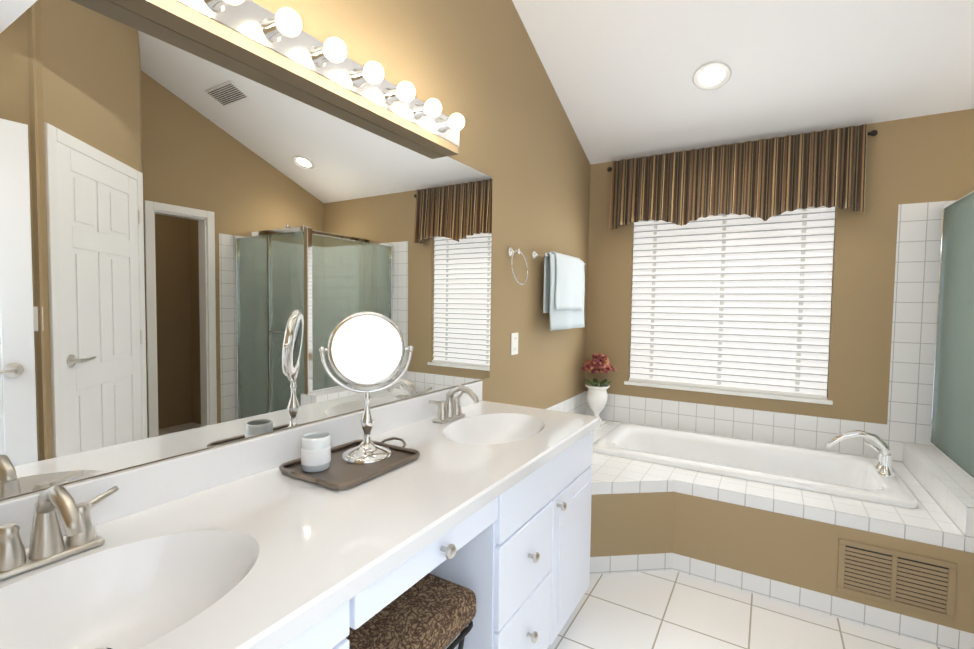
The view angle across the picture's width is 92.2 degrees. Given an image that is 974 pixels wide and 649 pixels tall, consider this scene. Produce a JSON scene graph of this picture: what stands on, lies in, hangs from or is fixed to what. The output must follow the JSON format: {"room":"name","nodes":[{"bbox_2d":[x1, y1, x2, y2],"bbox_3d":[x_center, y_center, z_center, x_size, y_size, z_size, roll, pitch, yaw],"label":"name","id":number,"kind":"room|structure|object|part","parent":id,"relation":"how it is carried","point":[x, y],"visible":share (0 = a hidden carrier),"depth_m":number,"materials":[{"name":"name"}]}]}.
{"room":"bathroom","nodes":[
{"label":"bathroom","id":0,"kind":"room"},
{"bbox_2d":[0,0,589,500],"bbox_3d":[-0.225,-0.545,1.933,0.120,3.450,3.781,2,3,31],"label":"wall","id":1,"kind":"structure","parent":0,"point":[478,66],"depth_m":2.34,"materials":[{"name":"beige paint"}]},
{"bbox_2d":[0,0,491,499],"bbox_3d":[-0.522,-0.187,1.341,0.005,0.949,2.086,2,3,31],"label":"mirror glass","id":2,"kind":"object","parent":1,"relation":"attached to","point":[202,246],"visible":1,"depth_m":1.07,"materials":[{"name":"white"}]},
{"bbox_2d":[109,0,464,156],"bbox_3d":[-0.437,-0.712,1.278,0.167,0.120,1.330,2,3,31],"label":"light bar","id":3,"kind":"object","parent":1,"relation":"attached to","point":[280,44],"visible":1,"depth_m":1.23,"materials":[{"name":"silver metal"}]},
{"bbox_2d":[511,333,517,354],"bbox_3d":[0.147,0.101,2.468,0.008,0.115,0.075,2,3,31],"label":"electrical outlet plate","id":4,"kind":"object","parent":1,"relation":"attached to","point":[514,343],"visible":1,"depth_m":2.46,"materials":[{"name":"white plastic"}]},
{"bbox_2d":[508,247,527,284],"bbox_3d":[0.149,-0.297,2.382,0.072,0.197,0.179,2,3,31],"label":"towel ring","id":5,"kind":"object","parent":1,"relation":"attached to","point":[511,251],"visible":1,"depth_m":2.38,"materials":[{"name":"silver metal"}]},
{"bbox_2d":[532,250,586,330],"bbox_3d":[0.475,-0.201,2.901,0.102,0.455,0.712,2,3,31],"label":"towel rail","id":6,"kind":"object","parent":1,"relation":"attached to","point":[564,291],"visible":1,"depth_m":2.79,"materials":[{"name":"white fabric"}]},
{"bbox_2d":[546,391,585,414],"bbox_3d":[0.348,0.611,2.836,0.007,0.194,1.475,2,3,31],"label":"wall tile","id":7,"kind":"structure","parent":1,"relation":"attached to","point":[576,404],"depth_m":3.25,"materials":[{"name":"white tile"}]},
{"bbox_2d":[512,0,973,164],"bbox_3d":[1.535,-1.538,1.686,3.320,1.046,2.364,2,3,31],"label":"ceiling","id":8,"kind":"structure","parent":0,"point":[620,73],"depth_m":2.39,"materials":[{"name":"white paint"}]},
{"bbox_2d":[693,62,731,89],"bbox_3d":[1.195,-1.320,2.494,0.188,0.075,0.174,2,3,31],"label":"recessed light","id":9,"kind":"object","parent":8,"relation":"in","point":[716,75],"visible":1,"depth_m":2.49,"materials":[{"name":"white"}]},
{"bbox_2d":[547,570,943,648],"bbox_3d":[1.515,1.298,0.950,4.600,0.100,4.141,2,3,31],"label":"floor","id":10,"kind":"structure","parent":0,"point":[668,609],"depth_m":1.89,"materials":[{"name":"tile"}]},
{"bbox_2d":[0,381,599,648],"bbox_3d":[-0.310,0.732,1.192,0.583,0.960,2.001,2,3,31],"label":"bathroom vanity","id":11,"kind":"object","parent":10,"relation":"on","point":[245,544],"visible":1,"depth_m":0.97,"materials":[{"name":"white"}]},
{"bbox_2d":[279,437,419,489],"bbox_3d":[-0.369,0.371,1.293,0.256,0.030,0.375,2,3,31],"label":"tray","id":12,"kind":"object","parent":11,"relation":"on","point":[339,473],"visible":0.77,"depth_m":1.24,"materials":[{"name":"dark brown painted wood"}]},
{"bbox_2d":[301,432,330,471],"bbox_3d":[-0.454,0.337,1.244,0.075,0.088,0.075,2,3,31],"label":"candle jar","id":13,"kind":"object","parent":12,"relation":"on","point":[315,451],"visible":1,"depth_m":1.21,"materials":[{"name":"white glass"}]},
{"bbox_2d":[319,311,413,463],"bbox_3d":[-0.342,0.170,1.340,0.189,0.415,0.191,2,3,31],"label":"makeup mirror","id":14,"kind":"object","parent":12,"relation":"on","point":[366,349],"visible":0.98,"depth_m":1.32,"materials":[{"name":"silver metal"}]},
{"bbox_2d":[346,573,475,648],"bbox_3d":[-0.259,0.954,1.172,0.354,0.520,0.420,2,3,31],"label":"vanity stool","id":15,"kind":"object","parent":10,"relation":"on","point":[429,611],"visible":0.48,"depth_m":1.13,"materials":[{"name":"fabric"}]},
{"bbox_2d":[590,420,973,648],"bbox_3d":[1.180,0.847,2.334,1.963,0.669,1.468,2,3,31],"label":"tub","id":16,"kind":"object","parent":10,"relation":"on","point":[874,542],"visible":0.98,"depth_m":2.10,"materials":[{"name":"ceramic"}]},
{"bbox_2d":[581,353,615,425],"bbox_3d":[0.777,0.448,3.250,0.231,0.493,0.237,2,3,31],"label":"urn","id":17,"kind":"object","parent":16,"relation":"on","point":[597,395],"visible":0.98,"depth_m":3.22,"materials":[{"name":"white ceramic"}]},
{"bbox_2d":[824,430,894,476],"bbox_3d":[1.864,0.621,2.358,0.281,0.201,0.162,2,3,31],"label":"faucet","id":18,"kind":"object","parent":16,"relation":"on","point":[883,468],"depth_m":2.29,"materials":[{"name":"silver metal"}]},
{"bbox_2d":[837,538,956,621],"bbox_3d":[1.580,0.985,1.821,0.350,0.220,0.008,2,3,31],"label":"vent","id":19,"kind":"object","parent":16,"relation":"attached to","point":[922,584],"depth_m":1.81,"materials":[{"name":"beige metal"}]},
{"bbox_2d":[902,185,973,648],"bbox_3d":[2.461,0.236,1.827,1.061,1.968,0.973,2,3,31],"label":"shower","id":20,"kind":"object","parent":10,"relation":"on","point":[940,467],"visible":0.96,"depth_m":2.18,"materials":[{"name":"glass"}]},
{"bbox_3d":[2.500,0.240,1.803,0.964,1.783,0.972,2,3,31],"label":"frame","id":21,"kind":"part","parent":20,"relation":"part of","materials":[{"name":"silver metal"}]},
{"bbox_3d":[2.504,0.264,1.812,0.928,1.685,0.919,2,3,31],"label":"glass","id":22,"kind":"part","parent":20,"relation":"part of","materials":[{"name":"green glass"}]},
{"bbox_2d":[585,109,973,423],"bbox_3d":[2.048,-0.549,2.700,2.980,3.450,0.120,2,3,31],"label":"wall","id":23,"kind":"structure","parent":0,"point":[925,159],"depth_m":2.63,"materials":[{"name":"beige paint"}]},
{"bbox_2d":[624,381,832,404],"bbox_3d":[1.497,0.428,3.032,1.187,0.023,0.102,2,3,31],"label":"window sill","id":24,"kind":"structure","parent":23,"relation":"on","point":[757,395],"depth_m":2.95,"materials":[{"name":"white wood"}]},
{"bbox_2d":[629,206,835,398],"bbox_3d":[1.508,-0.163,3.011,1.139,1.159,0.060,2,3,31],"label":"window blind","id":25,"kind":"object","parent":23,"relation":"attached to","point":[733,302],"visible":0.81,"depth_m":2.97,"materials":[{"name":"white plastic"}]},
{"bbox_2d":[586,391,886,457],"bbox_3d":[1.463,0.617,3.020,1.711,0.194,0.007,2,3,31],"label":"wall tile","id":26,"kind":"structure","parent":23,"relation":"attached to","point":[814,432],"depth_m":2.93,"materials":[{"name":"white tile"}]},
{"bbox_2d":[827,220,834,380],"bbox_3d":[1.542,-0.166,3.068,1.167,1.183,0.033,2,3,31],"label":"window","id":27,"kind":"structure","parent":23,"relation":"in","point":[831,292],"depth_m":2.76,"materials":[{"name":"white"}]},
{"bbox_2d":[886,201,946,461],"bbox_3d":[2.688,0.289,2.268,1.139,1.830,0.007,2,3,31],"label":"shower wall tile","id":28,"kind":"structure","parent":23,"relation":"attached to","point":[914,311],"depth_m":2.50,"materials":[{"name":"white tile"}]},
{"bbox_3d":[1.538,-1.519,2.972,1.147,1.550,0.120,2,3,31],"label":"wall","id":29,"kind":"structure","parent":0,"visible":0},
{"bbox_2d":[607,130,877,171],"bbox_3d":[1.479,-1.058,2.915,1.474,0.034,0.065,2,3,31],"label":"rod","id":30,"kind":"object","parent":29,"relation":"attached to","point":[871,133],"visible":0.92,"depth_m":2.53,"materials":[{"name":"brown metal"}]},
{"bbox_2d":[609,124,867,230],"bbox_3d":[1.460,-0.860,2.897,1.380,0.487,0.125,2,3,31],"label":"window valance","id":31,"kind":"object","parent":30,"relation":"hanging from","point":[765,179],"visible":1,"depth_m":2.81,"materials":[{"name":"fabric"}]}
]}

